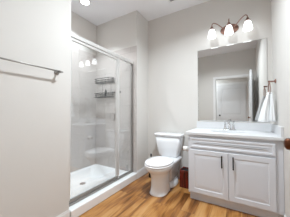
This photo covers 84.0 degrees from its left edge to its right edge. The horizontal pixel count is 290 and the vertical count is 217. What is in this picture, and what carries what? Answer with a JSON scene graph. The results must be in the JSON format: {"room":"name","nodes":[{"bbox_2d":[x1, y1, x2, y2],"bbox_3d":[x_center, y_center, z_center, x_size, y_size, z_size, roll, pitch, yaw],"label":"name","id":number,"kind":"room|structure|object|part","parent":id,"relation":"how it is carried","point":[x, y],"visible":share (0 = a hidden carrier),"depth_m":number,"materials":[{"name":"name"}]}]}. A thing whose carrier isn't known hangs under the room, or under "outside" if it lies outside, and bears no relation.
{"room":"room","nodes":[
{"label":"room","id":0,"kind":"room"},
{"bbox_2d":[0,0,70,216],"bbox_3d":[-1.563,-0.282,1.534,1.250,2.840,1.020,-1,-2,31],"label":"wall","id":1,"kind":"structure","parent":0,"point":[34,101],"depth_m":1.36,"materials":[{"name":"white paint"}]},
{"bbox_2d":[0,57,62,74],"bbox_3d":[-0.966,-0.350,1.247,0.073,0.047,0.664,-1,-2,31],"label":"towel bar","id":2,"kind":"object","parent":1,"relation":"attached to","point":[56,72],"visible":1,"depth_m":1.31,"materials":[{"name":"silver metal"}]},
{"bbox_2d":[56,210,69,216],"bbox_3d":[-1.021,1.065,1.177,0.014,0.130,1.020,-1,-2,31],"label":"baseboard","id":3,"kind":"structure","parent":1,"relation":"attached to","point":[66,213],"depth_m":1.58,"materials":[{"name":"white paint"}]},
{"bbox_2d":[71,11,96,54],"bbox_3d":[-1.405,-0.252,2.746,0.280,2.840,1.225,-1,-2,31],"label":"wall","id":4,"kind":"structure","parent":0,"point":[80,26],"depth_m":2.96,"materials":[{"name":"white paint"}]},
{"bbox_2d":[70,46,95,172],"bbox_3d":[-1.280,0.051,2.665,0.010,2.230,1.225,-1,-2,31],"label":"tiled wall","id":5,"kind":"structure","parent":4,"relation":"attached to","point":[83,73],"depth_m":2.92,"materials":[{"name":"white tile"}]},
{"bbox_2d":[96,10,147,170],"bbox_3d":[-0.576,-0.241,3.189,1.250,2.840,0.385,-1,-2,31],"label":"wall partition","id":6,"kind":"structure","parent":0,"point":[128,30],"depth_m":2.88,"materials":[{"name":"white paint"}]},
{"bbox_2d":[96,45,136,172],"bbox_3d":[-0.552,0.058,2.938,0.960,2.230,0.010,-1,-2,31],"label":"tiled wall","id":7,"kind":"structure","parent":6,"relation":"attached to","point":[105,65],"depth_m":2.91,"materials":[{"name":"white tile"}]},
{"bbox_2d":[94,77,113,97],"bbox_3d":[-0.754,-0.381,2.982,0.421,0.352,0.133,-1,-2,31],"label":"shower caddy","id":8,"kind":"object","parent":7,"relation":"attached to","point":[108,94],"visible":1,"depth_m":2.96,"materials":[{"name":"black metal"}]},
{"bbox_2d":[94,92,113,97],"bbox_3d":[-0.754,-0.246,2.979,0.421,0.082,0.133,-1,-2,31],"label":"basket","id":9,"kind":"object","parent":8,"relation":"on","point":[108,94],"depth_m":2.91,"materials":[{"name":"black metal"}]},
{"bbox_2d":[95,77,113,83],"bbox_3d":[-0.754,-0.516,2.986,0.421,0.082,0.133,-1,-2,31],"label":"basket","id":10,"kind":"object","parent":8,"relation":"on","point":[111,81],"depth_m":2.96,"materials":[{"name":"black metal"}]},
{"bbox_2d":[136,167,147,178],"bbox_3d":[-0.037,1.105,2.826,0.014,0.130,0.399,-1,-2,31],"label":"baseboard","id":11,"kind":"structure","parent":6,"relation":"attached to","point":[142,171],"depth_m":2.77,"materials":[{"name":"white paint"}]},
{"bbox_2d":[71,0,209,25],"bbox_3d":[-0.243,-1.764,1.051,4.050,0.100,4.080,-1,-2,31],"label":"ceiling","id":12,"kind":"structure","parent":0,"point":[99,12],"depth_m":2.69,"materials":[{"name":"white paint"}]},
{"bbox_2d":[79,0,90,5],"bbox_3d":[-0.942,-1.673,2.532,0.184,0.010,0.184,-1,-2,31],"label":"recessed light","id":13,"kind":"object","parent":12,"relation":"in","point":[83,2],"visible":1,"depth_m":2.54,"materials":[{"name":"white glass"}]},
{"bbox_2d":[79,172,258,216],"bbox_3d":[-0.243,1.175,0.978,4.050,0.100,4.080,-1,-2,31],"label":"floor","id":14,"kind":"structure","parent":0,"point":[135,199],"depth_m":1.89,"materials":[{"name":"brown wood"}]},
{"bbox_2d":[69,164,136,216],"bbox_3d":[-0.855,1.105,2.384,0.979,0.108,1.203,-1,-2,31],"label":"shower pan","id":15,"kind":"object","parent":14,"relation":"on","point":[82,180],"visible":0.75,"depth_m":2.37,"materials":[{"name":"white plastic"}]},
{"bbox_2d":[70,164,127,198],"bbox_3d":[-0.930,1.111,2.429,0.804,0.100,1.201,-1,-2,31],"label":"tray","id":16,"kind":"object","parent":15,"relation":"on","point":[82,180],"depth_m":2.64,"materials":[{"name":"white plastic"}]},
{"bbox_2d":[69,32,132,206],"bbox_3d":[-0.523,0.118,2.205,0.044,1.856,1.209,-1,-2,31],"label":"screen","id":17,"kind":"object","parent":15,"relation":"on","point":[73,35],"visible":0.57,"depth_m":2.38,"materials":[{"name":"glass"}]},
{"bbox_2d":[69,37,117,202],"bbox_3d":[-0.604,0.123,2.042,0.051,1.772,0.784,-1,-2,31],"label":"shower door","id":18,"kind":"structure","parent":17,"relation":"attached to","point":[72,39],"depth_m":2.16,"materials":[{"name":"glass"}]},
{"bbox_3d":[-0.615,0.995,2.027,0.026,0.028,0.784,-1,-2,31],"label":"rail","id":19,"kind":"part","parent":18,"relation":"part of","materials":[{"name":"silver metal"}]},
{"bbox_3d":[-0.615,-0.748,2.070,0.026,0.028,0.784,-1,-2,31],"label":"rail","id":20,"kind":"part","parent":18,"relation":"part of","materials":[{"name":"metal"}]},
{"bbox_3d":[-0.523,1.032,2.182,0.044,0.028,1.209,-1,-2,31],"label":"sill","id":21,"kind":"part","parent":17,"relation":"part of","materials":[{"name":"silver metal"}]},
{"bbox_3d":[-0.405,0.131,2.403,0.036,1.784,0.027,-1,-2,31],"label":"post","id":22,"kind":"part","parent":17,"relation":"part of","materials":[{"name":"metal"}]},
{"bbox_2d":[144,132,184,196],"bbox_3d":[0.245,0.781,2.408,0.476,0.757,0.825,-1,-2,31],"label":"toilet","id":23,"kind":"object","parent":14,"relation":"on","point":[163,169],"visible":1,"depth_m":2.34,"materials":[{"name":"white ceramic"}]},
{"bbox_3d":[0.200,0.761,2.244,0.374,0.024,0.496,-1,-2,31],"label":"seat","id":24,"kind":"part","parent":23,"relation":"part of","materials":[{"name":"white plastic"}]},
{"bbox_3d":[0.200,0.741,2.245,0.364,0.049,0.485,-1,-2,31],"label":"lid","id":25,"kind":"part","parent":23,"relation":"part of","materials":[{"name":"white plastic"}]},
{"bbox_3d":[0.403,0.615,2.676,0.436,0.330,0.190,-1,-2,31],"label":"tank","id":26,"kind":"part","parent":23,"relation":"part of","materials":[{"name":"white ceramic"}]},
{"bbox_3d":[0.401,0.430,2.678,0.476,0.040,0.218,-1,-2,31],"label":"tank lid","id":27,"kind":"part","parent":23,"relation":"part of","materials":[{"name":"white ceramic"}]},
{"bbox_2d":[180,167,188,188],"bbox_3d":[0.618,1.034,2.415,0.150,0.252,0.176,-1,-2,31],"label":"wooden bin","id":28,"kind":"object","parent":14,"relation":"on","point":[184,171],"visible":0.78,"depth_m":2.35,"materials":[{"name":"brown wood"}]},
{"bbox_2d":[188,134,284,216],"bbox_3d":[1.089,0.739,2.034,0.938,0.824,0.615,-1,-2,31],"label":"vanity cabinet","id":29,"kind":"object","parent":14,"relation":"on","point":[246,175],"visible":0.96,"depth_m":1.76,"materials":[{"name":"white paint"}]},
{"bbox_3d":[0.755,0.772,1.925,0.429,0.528,0.018,-1,-2,31],"label":"door","id":30,"kind":"part","parent":29,"relation":"part of","materials":[{"name":"white paint"}]},
{"bbox_3d":[0.937,0.420,1.826,0.852,0.121,0.018,-1,-2,31],"label":"drawer","id":31,"kind":"part","parent":29,"relation":"part of","materials":[{"name":"white paint"}]},
{"bbox_2d":[185,121,283,140],"bbox_3d":[1.084,0.321,2.062,0.967,0.256,0.593,-1,-2,31],"label":"countertop","id":32,"kind":"structure","parent":29,"relation":"on","point":[267,131],"depth_m":2.07,"materials":[{"name":"white stone"}]},
{"bbox_2d":[223,120,235,130],"bbox_3d":[1.142,0.224,2.188,0.170,0.148,0.149,-1,-2,31],"label":"faucet","id":33,"kind":"object","parent":32,"relation":"on","point":[233,126],"visible":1,"depth_m":2.20,"materials":[{"name":"silver metal"}]},
{"bbox_3d":[1.123,0.766,1.706,0.419,0.528,0.018,-1,-2,31],"label":"door","id":34,"kind":"part","parent":29,"relation":"part of","materials":[{"name":"white paint"}]},
{"bbox_2d":[148,0,272,170],"bbox_3d":[0.763,-0.253,2.701,4.050,2.840,0.150,-1,-2,31],"label":"wall","id":35,"kind":"structure","parent":0,"point":[175,39],"depth_m":2.67,"materials":[{"name":"white paint"}]},
{"bbox_2d":[208,14,252,38],"bbox_3d":[1.188,-1.154,2.278,0.554,0.228,0.179,-1,-2,31],"label":"vanity light","id":36,"kind":"object","parent":35,"relation":"attached to","point":[229,29],"visible":1,"depth_m":2.26,"materials":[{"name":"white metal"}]},
{"bbox_3d":[0.980,-1.094,2.360,0.110,0.112,0.110,-1,-2,31],"label":"lamp shade","id":37,"kind":"part","parent":36,"relation":"part of","materials":[{"name":"white glass"}]},
{"bbox_3d":[1.170,-1.097,2.247,0.110,0.112,0.110,-1,-2,31],"label":"lamp shade","id":38,"kind":"part","parent":36,"relation":"part of","materials":[{"name":"white glass"}]},
{"bbox_3d":[1.361,-1.099,2.133,0.110,0.112,0.110,-1,-2,31],"label":"lamp shade","id":39,"kind":"part","parent":36,"relation":"part of","materials":[{"name":"white glass"}]},
{"bbox_2d":[198,38,267,121],"bbox_3d":[1.225,-0.371,2.336,0.890,1.113,0.008,-1,-2,31],"label":"wall mirror","id":40,"kind":"object","parent":35,"relation":"attached to","point":[233,78],"visible":0.89,"depth_m":2.31,"materials":[{"name":"grey mirror"}]},
{"bbox_2d":[197,121,271,130],"bbox_3d":[1.225,0.250,2.313,0.938,0.102,0.020,-1,-2,31],"label":"backsplash","id":41,"kind":"structure","parent":35,"relation":"attached to","point":[211,125],"depth_m":2.25,"materials":[{"name":"white stone"}]},
{"bbox_2d":[258,92,275,121],"bbox_3d":[1.434,-0.016,1.903,0.176,0.357,0.143,-1,-2,31],"label":"hand towel","id":42,"kind":"object","parent":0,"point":[267,113],"visible":0.99,"depth_m":1.86,"materials":[{"name":"white fabric"}]},
{"bbox_2d":[271,0,289,216],"bbox_3d":[1.030,-0.297,0.924,0.120,2.840,2.630,-1,-2,31],"label":"wall","id":43,"kind":"structure","parent":0,"point":[280,9],"depth_m":1.57,"materials":[{"name":"white paint"}]},
{"bbox_2d":[268,79,275,93],"bbox_3d":[1.502,-0.250,1.905,0.074,0.194,0.160,-1,-2,31],"label":"towel ring","id":44,"kind":"object","parent":43,"relation":"attached to","point":[274,81],"visible":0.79,"depth_m":1.89,"materials":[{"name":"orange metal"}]},
{"bbox_3d":[-0.653,-0.312,0.328,4.050,2.840,0.120,-1,-2,31],"label":"wall","id":45,"kind":"structure","parent":0,"visible":0},
{"bbox_2d":[284,138,289,149],"bbox_3d":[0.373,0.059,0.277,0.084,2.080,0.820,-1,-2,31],"label":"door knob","id":46,"kind":"structure","parent":45,"relation":"in","point":[287,140],"depth_m":0.59,"materials":[{"name":"brown metal"}]}
]}

